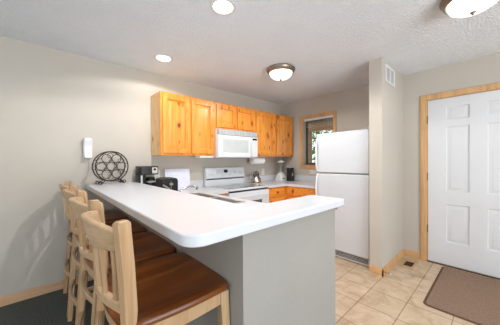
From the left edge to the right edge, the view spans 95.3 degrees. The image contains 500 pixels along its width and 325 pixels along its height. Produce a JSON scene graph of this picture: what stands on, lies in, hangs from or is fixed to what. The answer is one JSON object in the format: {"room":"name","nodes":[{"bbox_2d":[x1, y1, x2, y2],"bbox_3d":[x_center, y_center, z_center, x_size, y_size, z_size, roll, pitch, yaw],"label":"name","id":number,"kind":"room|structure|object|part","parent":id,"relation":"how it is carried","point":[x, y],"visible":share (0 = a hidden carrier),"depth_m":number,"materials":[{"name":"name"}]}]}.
{"room":"kitchen","nodes":[
{"label":"kitchen","id":0,"kind":"room"},
{"bbox_2d":[0,280,109,324],"bbox_3d":[-0.563,1.353,-0.625,4.300,0.100,6.230,-1,1,-42],"label":"floor","id":1,"kind":"structure","parent":0,"point":[50,308],"depth_m":1.98,"materials":[{"name":"grey carpet"}]},
{"bbox_2d":[59,181,127,317],"bbox_3d":[-1.519,0.737,2.221,0.520,1.107,0.507,-1,1,-42],"label":"bar stool","id":2,"kind":"object","parent":1,"relation":"on","point":[110,215],"visible":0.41,"depth_m":2.21,"materials":[{"name":"brown wood"}]},
{"bbox_3d":[-1.678,0.251,2.076,0.098,0.114,0.448,-1,1,-42],"label":"crest rail","id":3,"kind":"part","parent":2,"relation":"part of","materials":[{"name":"brown wood"}]},
{"bbox_3d":[-1.807,0.739,2.270,0.094,1.107,0.036,-1,0,-24],"label":"leg","id":4,"kind":"part","parent":2,"relation":"part of","materials":[{"name":"brown wood"}]},
{"bbox_3d":[-1.498,0.739,1.929,0.036,1.107,0.094,0,0,29],"label":"leg","id":5,"kind":"part","parent":2,"relation":"part of","materials":[{"name":"brown wood"}]},
{"bbox_3d":[-1.496,0.544,2.242,0.454,0.032,0.507,-1,1,-42],"label":"seat","id":6,"kind":"part","parent":2,"relation":"part of","materials":[{"name":"brown wood"}]},
{"bbox_2d":[63,185,145,324],"bbox_3d":[-1.159,0.737,1.825,0.520,1.107,0.507,-1,1,-42],"label":"bar stool","id":7,"kind":"object","parent":1,"relation":"on","point":[136,227],"visible":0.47,"depth_m":1.73,"materials":[{"name":"brown wood"}]},
{"bbox_3d":[-1.319,0.251,1.680,0.098,0.114,0.448,-1,1,-42],"label":"crest rail","id":8,"kind":"part","parent":7,"relation":"part of","materials":[{"name":"brown wood"}]},
{"bbox_3d":[-1.447,0.739,1.874,0.094,1.107,0.036,-1,0,-24],"label":"leg","id":9,"kind":"part","parent":7,"relation":"part of","materials":[{"name":"brown wood"}]},
{"bbox_3d":[-1.297,0.487,1.700,0.068,0.034,0.436,-1,1,-42],"label":"rail","id":10,"kind":"part","parent":7,"relation":"part of","materials":[{"name":"brown wood"}]},
{"bbox_3d":[-1.138,0.739,1.533,0.036,1.107,0.094,0,0,29],"label":"leg","id":11,"kind":"part","parent":7,"relation":"part of","materials":[{"name":"brown wood"}]},
{"bbox_3d":[-1.136,0.545,1.846,0.454,0.032,0.507,-1,1,-42],"label":"seat","id":12,"kind":"part","parent":7,"relation":"part of","materials":[{"name":"brown wood"}]},
{"bbox_2d":[69,191,174,324],"bbox_3d":[-0.793,0.738,1.422,0.520,1.107,0.507,-1,1,-42],"label":"bar stool","id":13,"kind":"object","parent":1,"relation":"on","point":[146,245],"visible":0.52,"depth_m":1.33,"materials":[{"name":"brown wood"}]},
{"bbox_3d":[-0.952,0.251,1.277,0.098,0.114,0.448,-1,1,-42],"label":"crest rail","id":14,"kind":"part","parent":13,"relation":"part of","materials":[{"name":"brown wood"}]},
{"bbox_3d":[-1.081,0.739,1.471,0.094,1.107,0.036,-1,0,-24],"label":"leg","id":15,"kind":"part","parent":13,"relation":"part of","materials":[{"name":"brown wood"}]},
{"bbox_3d":[-0.931,0.487,1.296,0.068,0.034,0.436,-1,1,-42],"label":"rail","id":16,"kind":"part","parent":13,"relation":"part of","materials":[{"name":"brown wood"}]},
{"bbox_3d":[-0.771,0.740,1.130,0.036,1.107,0.094,0,0,29],"label":"leg","id":17,"kind":"part","parent":13,"relation":"part of","materials":[{"name":"brown wood"}]},
{"bbox_3d":[-0.769,0.545,1.443,0.454,0.032,0.507,-1,1,-42],"label":"seat","id":18,"kind":"part","parent":13,"relation":"part of","materials":[{"name":"brown wood"}]},
{"bbox_2d":[81,202,229,324],"bbox_3d":[-0.428,0.738,1.020,0.520,1.107,0.507,-1,1,-42],"label":"bar stool","id":19,"kind":"object","parent":1,"relation":"on","point":[177,288],"visible":1,"depth_m":0.87,"materials":[{"name":"brown wood"}]},
{"bbox_3d":[-0.588,0.251,0.875,0.098,0.114,0.448,-1,1,-42],"label":"crest rail","id":20,"kind":"part","parent":19,"relation":"part of","materials":[{"name":"brown wood"}]},
{"bbox_3d":[-0.717,0.740,1.069,0.094,1.107,0.036,-1,0,-24],"label":"leg","id":21,"kind":"part","parent":19,"relation":"part of","materials":[{"name":"brown wood"}]},
{"bbox_3d":[-0.566,0.487,0.895,0.068,0.034,0.436,-1,1,-42],"label":"rail","id":22,"kind":"part","parent":19,"relation":"part of","materials":[{"name":"brown wood"}]},
{"bbox_3d":[-0.407,0.740,0.729,0.036,1.107,0.094,0,0,29],"label":"leg","id":23,"kind":"part","parent":19,"relation":"part of","materials":[{"name":"brown wood"}]},
{"bbox_3d":[-0.405,0.545,1.041,0.454,0.032,0.507,-1,1,-42],"label":"seat","id":24,"kind":"part","parent":19,"relation":"part of","materials":[{"name":"brown wood"}]},
{"bbox_3d":[-0.108,0.925,1.011,0.060,0.728,0.059,-1,1,-42],"label":"leg","id":25,"kind":"part","parent":19,"relation":"part of","materials":[{"name":"brown wood"}]},
{"bbox_2d":[0,36,281,296],"bbox_3d":[-1.833,0.071,2.507,6.895,2.440,0.124,-1,1,-42],"label":"wall","id":26,"kind":"structure","parent":0,"point":[51,100],"depth_m":2.33,"materials":[{"name":"paint"}]},
{"bbox_2d":[0,273,93,306],"bbox_3d":[-2.912,1.263,1.440,3.600,0.085,0.013,-1,1,-42],"label":"baseboard","id":27,"kind":"structure","parent":26,"relation":"attached to","point":[37,291],"depth_m":2.19,"materials":[{"name":"brown wood"}]},
{"bbox_2d":[83,138,92,175],"bbox_3d":[-1.746,-0.057,2.454,0.084,0.409,0.078,-1,1,-42],"label":"wall phone","id":28,"kind":"object","parent":26,"relation":"attached to","point":[87,142],"visible":1,"depth_m":2.43,"materials":[{"name":"white plastic"}]},
{"bbox_2d":[151,91,214,155],"bbox_3d":[-0.879,-0.472,3.062,0.765,0.762,0.335,-1,1,-42],"label":"upper cabinet","id":29,"kind":"object","parent":26,"relation":"attached to","point":[181,125],"visible":0.98,"depth_m":2.88,"materials":[{"name":"brown wood"}]},
{"bbox_3d":[-0.909,-0.471,2.821,0.344,0.706,0.020,-1,1,-42],"label":"door","id":30,"kind":"part","parent":29,"relation":"part of","materials":[{"name":"brown wood"}]},
{"bbox_3d":[-0.633,-0.474,3.072,0.338,0.706,0.020,-1,1,-42],"label":"door","id":31,"kind":"part","parent":29,"relation":"part of","materials":[{"name":"brown wood"}]},
{"bbox_2d":[196,156,213,157],"bbox_3d":[-0.631,-0.079,3.182,0.225,0.028,0.120,-1,1,-42],"label":"light","id":32,"kind":"object","parent":29,"relation":"attached to","point":[196,156],"visible":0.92,"depth_m":3.12,"materials":[{"name":"white plastic"}]},
{"bbox_2d":[215,102,253,131],"bbox_3d":[-0.312,-0.671,3.576,0.765,0.379,0.335,-1,1,-42],"label":"upper cabinet","id":33,"kind":"object","parent":26,"relation":"attached to","point":[231,117],"visible":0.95,"depth_m":3.41,"materials":[{"name":"brown wood"}]},
{"bbox_3d":[-0.347,-0.669,3.332,0.340,0.323,0.020,-1,1,-42],"label":"door","id":34,"kind":"part","parent":33,"relation":"part of","materials":[{"name":"brown wood"}]},
{"bbox_2d":[214,128,257,157],"bbox_3d":[-0.275,-0.273,3.542,0.758,0.411,0.437,-1,1,-42],"label":"microwave","id":35,"kind":"object","parent":33,"relation":"attached to","point":[228,143],"visible":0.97,"depth_m":3.36,"materials":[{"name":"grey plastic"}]},
{"bbox_3d":[-0.216,-0.238,3.377,0.624,0.309,0.030,-1,1,-42],"label":"door","id":36,"kind":"part","parent":35,"relation":"part of","materials":[{"name":"white plastic"}]},
{"bbox_3d":[0.022,-0.237,3.547,0.018,0.302,0.045,-1,1,-42],"label":"handle","id":37,"kind":"part","parent":35,"relation":"part of","materials":[{"name":"white plastic"}]},
{"bbox_3d":[0.066,-0.241,3.633,0.131,0.309,0.030,-1,1,-42],"label":"control panel","id":38,"kind":"part","parent":35,"relation":"part of","materials":[{"name":"white plastic"}]},
{"bbox_3d":[-0.066,-0.673,3.587,0.338,0.323,0.020,-1,1,-42],"label":"door","id":39,"kind":"part","parent":33,"relation":"part of","materials":[{"name":"brown wood"}]},
{"bbox_2d":[254,110,292,156],"bbox_3d":[0.351,-0.489,4.179,1.021,0.762,0.335,-1,1,-42],"label":"upper cabinet","id":40,"kind":"object","parent":26,"relation":"attached to","point":[274,131],"visible":0.86,"depth_m":4.02,"materials":[{"name":"brown wood"}]},
{"bbox_2d":[249,157,264,163],"bbox_3d":[0.127,-0.039,3.979,0.308,0.129,0.116,-1,1,-42],"label":"paper towel roll","id":41,"kind":"object","parent":40,"relation":"attached to","point":[258,160],"visible":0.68,"depth_m":3.93,"materials":[{"name":"white paper"}]},
{"bbox_3d":[0.268,-0.486,3.890,0.453,0.706,0.020,-1,1,-42],"label":"door","id":42,"kind":"part","parent":40,"relation":"part of","materials":[{"name":"brown wood"}]},
{"bbox_3d":[0.645,-0.491,4.233,0.456,0.706,0.020,-1,1,-42],"label":"door","id":43,"kind":"part","parent":40,"relation":"part of","materials":[{"name":"brown wood"}]},
{"bbox_2d":[114,206,334,324],"bbox_3d":[-0.513,0.780,2.067,0.782,1.009,2.310,-1,1,-42],"label":"wall","id":44,"kind":"structure","parent":0,"point":[284,273],"depth_m":1.14,"materials":[{"name":"paint"}]},
{"bbox_2d":[86,182,343,247],"bbox_3d":[-0.592,0.255,1.955,1.074,0.042,2.366,-1,1,-42],"label":"breakfast bar","id":45,"kind":"object","parent":44,"relation":"on","point":[186,219],"visible":1,"depth_m":1.12,"materials":[{"name":"laminate"}]},
{"bbox_2d":[92,151,128,184],"bbox_3d":[-1.530,0.055,2.508,0.081,0.359,0.349,0,0,34],"label":"wine rack","id":46,"kind":"object","parent":45,"relation":"on","point":[111,152],"visible":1,"depth_m":2.49,"materials":[{"name":"metal"}]},
{"bbox_2d":[0,0,499,104],"bbox_3d":[0.291,-1.198,0.149,6.895,0.100,6.470,-1,1,-42],"label":"ceiling","id":47,"kind":"structure","parent":0,"point":[330,45],"depth_m":2.10,"materials":[{"name":"paint"}]},
{"bbox_2d":[154,54,172,61],"bbox_3d":[-0.957,-1.153,2.524,0.196,0.004,0.196,-1,1,-42],"label":"recessed light","id":48,"kind":"object","parent":47,"relation":"in","point":[160,57],"visible":1,"depth_m":2.52,"materials":[{"name":"white plastic"}]},
{"bbox_2d":[210,0,235,15],"bbox_3d":[-0.200,-1.153,1.691,0.196,0.004,0.196,-1,1,-42],"label":"recessed light","id":49,"kind":"object","parent":47,"relation":"in","point":[219,7],"visible":1,"depth_m":1.69,"materials":[{"name":"white plastic"}]},
{"bbox_2d":[266,63,294,80],"bbox_3d":[0.384,-1.091,2.841,0.356,0.152,0.356,-1,1,-42],"label":"dome light","id":50,"kind":"object","parent":47,"relation":"attached to","point":[282,71],"visible":1,"depth_m":2.74,"materials":[{"name":"white glass"}]},
{"bbox_3d":[0.384,-1.076,2.841,0.282,0.081,0.282,-1,1,-42],"label":"lamp shade","id":51,"kind":"part","parent":50,"relation":"part of","materials":[{"name":"white glass"}]},
{"bbox_2d":[439,0,497,17],"bbox_3d":[1.535,-1.090,1.567,0.356,0.152,0.356,-1,1,-42],"label":"dome light","id":52,"kind":"object","parent":47,"relation":"attached to","point":[453,8],"visible":1,"depth_m":1.56,"materials":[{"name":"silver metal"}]},
{"bbox_2d":[369,57,403,267],"bbox_3d":[1.734,0.044,2.866,0.831,2.440,0.134,-1,1,-42],"label":"wall","id":53,"kind":"structure","parent":0,"point":[386,188],"depth_m":2.63,"materials":[{"name":"paint"}]},
{"bbox_2d":[369,264,383,275],"bbox_3d":[1.434,1.225,2.585,0.013,0.085,0.147,-1,1,-42],"label":"baseboard","id":54,"kind":"structure","parent":53,"relation":"attached to","point":[373,269],"depth_m":2.58,"materials":[{"name":"brown wood"}]},
{"bbox_2d":[385,64,394,86],"bbox_3d":[1.667,-1.029,2.707,0.328,0.198,0.010,-1,1,-42],"label":"air vent","id":55,"kind":"object","parent":53,"relation":"in","point":[389,72],"visible":1,"depth_m":2.70,"materials":[{"name":"white plastic"}]},
{"bbox_2d":[382,249,404,276],"bbox_3d":[1.786,1.221,2.815,0.844,0.085,0.013,-1,1,-42],"label":"baseboard","id":56,"kind":"structure","parent":53,"relation":"attached to","point":[401,254],"depth_m":2.77,"materials":[{"name":"brown wood"}]},
{"bbox_2d":[281,52,499,251],"bbox_3d":[2.796,0.039,2.425,0.150,2.440,6.230,-1,1,-42],"label":"wall","id":57,"kind":"structure","parent":0,"point":[351,105],"depth_m":3.04,"materials":[{"name":"paint"}]},
{"bbox_2d":[300,110,336,168],"bbox_3d":[1.244,-0.375,4.106,0.180,0.988,0.727,-1,1,-42],"label":"window","id":58,"kind":"structure","parent":57,"relation":"in","point":[304,152],"depth_m":4.29,"materials":[{"name":"brown wood"}]},
{"bbox_2d":[304,115,332,131],"bbox_3d":[1.216,-0.667,4.079,0.052,0.278,0.589,-1,1,-42],"label":"window blind","id":59,"kind":"object","parent":58,"relation":"attached to","point":[329,116],"visible":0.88,"depth_m":4.05,"materials":[{"name":"white plastic"}]},
{"bbox_3d":[1.284,-0.386,4.140,0.035,0.859,0.597,-1,1,-42],"label":"frame","id":60,"kind":"part","parent":58,"relation":"part of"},
{"bbox_2d":[420,82,499,279],"bbox_3d":[2.599,0.202,2.593,0.221,2.115,1.056,-1,1,-42],"label":"door","id":61,"kind":"structure","parent":57,"relation":"in","point":[460,129],"depth_m":2.67,"materials":[{"name":"white wood"}]},
{"bbox_2d":[405,249,420,259],"bbox_3d":[2.157,1.217,3.025,0.013,0.085,0.176,-1,1,-42],"label":"baseboard","id":62,"kind":"structure","parent":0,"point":[413,254],"depth_m":3.02,"materials":[{"name":"brown wood"}]},
{"bbox_2d":[335,255,499,324],"bbox_3d":[1.693,1.324,1.424,3.155,0.100,6.230,-1,1,-42],"label":"floor","id":63,"kind":"structure","parent":0,"point":[362,297],"depth_m":2.18,"materials":[{"name":"tile"}]},
{"bbox_2d":[204,167,268,202],"bbox_3d":[-0.183,0.675,3.423,0.756,1.197,0.686,-1,1,-42],"label":"stove","id":64,"kind":"object","parent":63,"relation":"on","point":[231,179],"visible":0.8,"depth_m":3.42,"materials":[{"name":"white metal"}]},
{"bbox_2d":[207,183,268,191],"bbox_3d":[-0.176,0.363,3.410,0.756,0.024,0.575,-1,1,-42],"label":"cooktop","id":65,"kind":"object","parent":64,"relation":"in","point":[232,187],"depth_m":3.32,"materials":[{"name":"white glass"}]},
{"bbox_3d":[0.003,0.702,3.219,0.748,0.602,0.037,-1,1,-42],"label":"oven door","id":66,"kind":"part","parent":64,"relation":"part of","materials":[{"name":"white metal"}]},
{"bbox_3d":[0.028,0.466,3.187,0.658,0.026,0.052,-1,1,-42],"label":"handle","id":67,"kind":"part","parent":64,"relation":"part of","materials":[{"name":"white metal"}]},
{"bbox_2d":[267,186,284,202],"bbox_3d":[0.247,0.827,3.861,0.459,0.880,0.666,-1,1,-42],"label":"base cabinet","id":68,"kind":"object","parent":63,"relation":"on","point":[276,194],"visible":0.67,"depth_m":3.61,"materials":[{"name":"brown wood"}]},
{"bbox_3d":[0.423,0.470,3.624,0.370,0.135,0.023,-1,1,-42],"label":"drawer","id":69,"kind":"part","parent":68,"relation":"part of","materials":[{"name":"brown wood"}]},
{"bbox_3d":[0.424,0.853,3.628,0.370,0.590,0.020,-1,1,-42],"label":"door","id":70,"kind":"part","parent":68,"relation":"part of","materials":[{"name":"brown wood"}]},
{"bbox_2d":[285,186,314,199],"bbox_3d":[0.811,0.823,3.990,0.690,0.880,1.235,-1,1,-42],"label":"base cabinet","id":71,"kind":"object","parent":63,"relation":"on","point":[291,192],"visible":0.19,"depth_m":3.60,"materials":[{"name":"brown wood"}]},
{"bbox_2d":[244,175,315,188],"bbox_3d":[0.666,0.317,3.854,1.079,0.135,1.240,-1,1,-42],"label":"countertop","id":72,"kind":"structure","parent":71,"relation":"on","point":[305,181],"depth_m":4.02,"materials":[{"name":"laminate"}]},
{"bbox_2d":[275,160,286,180],"bbox_3d":[0.594,0.153,4.322,0.197,0.387,0.170,-1,1,-42],"label":"blender","id":73,"kind":"object","parent":72,"relation":"on","point":[280,176],"visible":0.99,"depth_m":4.26,"materials":[{"name":"white plastic"}]},
{"bbox_2d":[287,168,299,180],"bbox_3d":[0.814,0.223,4.273,0.244,0.245,0.134,0,0,18],"label":"can opener","id":74,"kind":"object","parent":72,"relation":"on","point":[290,171],"visible":0.98,"depth_m":4.25,"materials":[{"name":"black plastic"}]},
{"bbox_3d":[0.104,0.346,3.877,0.200,0.014,0.200,-1,1,-42],"label":"trivet","id":75,"kind":"object","parent":72,"relation":"on","visible":0},
{"bbox_2d":[251,171,260,182],"bbox_3d":[0.101,0.242,3.876,0.184,0.194,0.179,0,0,-9],"label":"kettle","id":76,"kind":"object","parent":75,"relation":"on","point":[255,178],"visible":1,"depth_m":3.81,"materials":[{"name":"metal"}]},
{"bbox_3d":[0.800,0.468,3.543,0.023,0.135,0.550,-1,1,-42],"label":"drawer","id":77,"kind":"part","parent":71,"relation":"part of","materials":[{"name":"brown wood"}]},
{"bbox_2d":[315,129,369,266],"bbox_3d":[1.429,0.426,3.199,0.782,1.675,0.710,-1,1,-42],"label":"refrigerator","id":78,"kind":"object","parent":63,"relation":"on","point":[341,158],"visible":0.73,"depth_m":2.90,"materials":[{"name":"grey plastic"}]},
{"bbox_3d":[0.940,0.367,3.196,0.056,0.406,0.022,-1,1,-42],"label":"handle","id":79,"kind":"part","parent":78,"relation":"part of","materials":[{"name":"white plastic"}]},
{"bbox_3d":[0.936,-0.111,3.193,0.056,0.470,0.022,-1,1,-42],"label":"handle","id":80,"kind":"part","parent":78,"relation":"part of","materials":[{"name":"white plastic"}]},
{"bbox_3d":[1.197,-0.131,2.987,0.065,0.540,0.710,-1,1,-42],"label":"freezer door","id":81,"kind":"part","parent":78,"relation":"part of","materials":[{"name":"white metal"}]},
{"bbox_3d":[1.202,0.656,2.993,0.065,1.011,0.710,-1,1,-42],"label":"fridge door","id":82,"kind":"part","parent":78,"relation":"part of","materials":[{"name":"white metal"}]},
{"bbox_2d":[400,259,417,269],"bbox_3d":[1.974,1.260,2.827,0.300,0.004,0.130,-1,1,-42],"label":"floor vent","id":83,"kind":"object","parent":63,"relation":"in","point":[409,264],"visible":1,"depth_m":2.81,"materials":[{"name":"beige metal"}]},
{"bbox_2d":[403,261,413,266],"bbox_3d":[1.974,1.260,2.827,0.160,0.004,0.086,-1,1,-42],"label":"grille","id":84,"kind":"object","parent":83,"relation":"attached to","point":[406,263],"depth_m":2.84,"materials":[{"name":"brown metal"}]},
{"bbox_2d":[423,267,499,324],"bbox_3d":[2.219,1.260,2.093,1.075,0.010,0.835,-1,1,-42],"label":"door mat","id":85,"kind":"object","parent":63,"relation":"on","point":[473,298],"visible":1,"depth_m":2.13,"materials":[{"name":"brown carpet"}]},
{"bbox_3d":[-0.469,0.844,2.188,0.761,0.880,2.180,-1,1,-42],"label":"cabinet","id":86,"kind":"object","parent":63,"relation":"on","visible":0},
{"bbox_2d":[178,180,265,205],"bbox_3d":[-0.369,0.335,2.279,1.042,0.135,2.180,-1,1,-42],"label":"countertop","id":87,"kind":"structure","parent":86,"relation":"on","point":[206,190],"depth_m":2.87,"materials":[{"name":"laminate"}]},
{"bbox_2d":[135,166,157,185],"bbox_3d":[-1.246,0.208,2.769,0.224,0.325,0.205,-1,1,-42],"label":"coffee maker","id":88,"kind":"object","parent":87,"relation":"on","point":[141,171],"visible":0.59,"depth_m":2.70,"materials":[{"name":"black plastic"}]},
{"bbox_3d":[-1.310,0.226,2.728,0.075,0.210,0.180,-1,1,-42],"label":"water tank","id":89,"kind":"part","parent":88,"relation":"part of","materials":[{"name":"black plastic"}]},
{"bbox_3d":[-1.141,0.095,2.732,0.062,0.070,0.005,-1,1,-42],"label":"control panel","id":90,"kind":"part","parent":88,"relation":"part of","materials":[{"name":"silver metal"}]},
{"bbox_2d":[156,177,177,190],"bbox_3d":[-0.941,0.270,2.582,0.170,0.198,0.233,-1,1,-42],"label":"toaster","id":91,"kind":"object","parent":87,"relation":"on","point":[172,183],"visible":0.52,"depth_m":2.52,"materials":[{"name":"black plastic"}]},
{"bbox_2d":[164,168,190,188],"bbox_3d":[-0.990,0.225,3.130,0.358,0.279,0.040,-1,1,-42],"label":"cutting board","id":92,"kind":"object","parent":87,"relation":"on","point":[183,175],"visible":0.68,"depth_m":3.15,"materials":[{"name":"white plastic"}]},
{"bbox_2d":[163,184,197,191],"bbox_3d":[-0.642,0.289,2.175,0.294,0.163,0.242,-1,1,-42],"label":"faucet","id":93,"kind":"object","parent":87,"relation":"on","point":[186,187],"visible":0.36,"depth_m":2.17,"materials":[{"name":"silver metal"}]},
{"bbox_3d":[-0.620,0.272,2.160,0.266,0.110,0.020,-1,1,-40],"label":"spout","id":94,"kind":"part","parent":93,"relation":"part of","materials":[{"name":"silver metal"}]},
{"bbox_2d":[189,192,245,203],"bbox_3d":[-0.502,0.453,2.273,0.473,0.177,0.868,-1,1,-42],"label":"sink","id":95,"kind":"object","parent":87,"relation":"in","point":[198,193],"visible":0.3,"depth_m":2.37,"materials":[{"name":"silver metal"}]},
{"bbox_2d":[194,193,214,196],"bbox_3d":[-0.646,0.454,2.432,0.421,0.174,0.388,-1,1,-42],"label":"basin","id":96,"kind":"object","parent":95,"relation":"in","point":[199,194],"depth_m":2.61,"materials":[{"name":"silver metal"}]},
{"bbox_2d":[212,197,239,202],"bbox_3d":[-0.361,0.454,2.119,0.421,0.174,0.398,-1,1,-42],"label":"basin","id":97,"kind":"object","parent":95,"relation":"in","point":[218,198],"depth_m":2.29,"materials":[{"name":"silver metal"}]},
{"label":"outside","id":98,"kind":"structure","parent":0,"visible":0},
{"bbox_3d":[7.033,2.266,11.793,17.775,0.200,24.000,-1,1,-42],"label":"terrain","id":99,"kind":"structure","parent":98,"visible":0},
{"bbox_2d":[308,119,332,162],"bbox_3d":[1.757,0.565,5.649,2.615,3.360,7.200,-1,1,-42],"label":"porch roof","id":100,"kind":"structure","parent":99,"relation":"on","point":[328,126],"depth_m":5.61,"materials":[{"name":"brown wood"}]},
{"bbox_3d":[1.492,0.736,5.760,0.120,3.020,0.120,-1,1,-42],"label":"post","id":101,"kind":"part","parent":100,"relation":"part of","materials":[{"name":"brown wood"}]},
{"bbox_2d":[312,130,332,162],"bbox_3d":[2.521,-0.823,8.514,2.498,6.097,2.474,-1,1,-42],"label":"leafy tree","id":102,"kind":"object","parent":99,"relation":"on","point":[316,132],"visible":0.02,"depth_m":8.02,"materials":[{"name":"green plant"}]}
]}

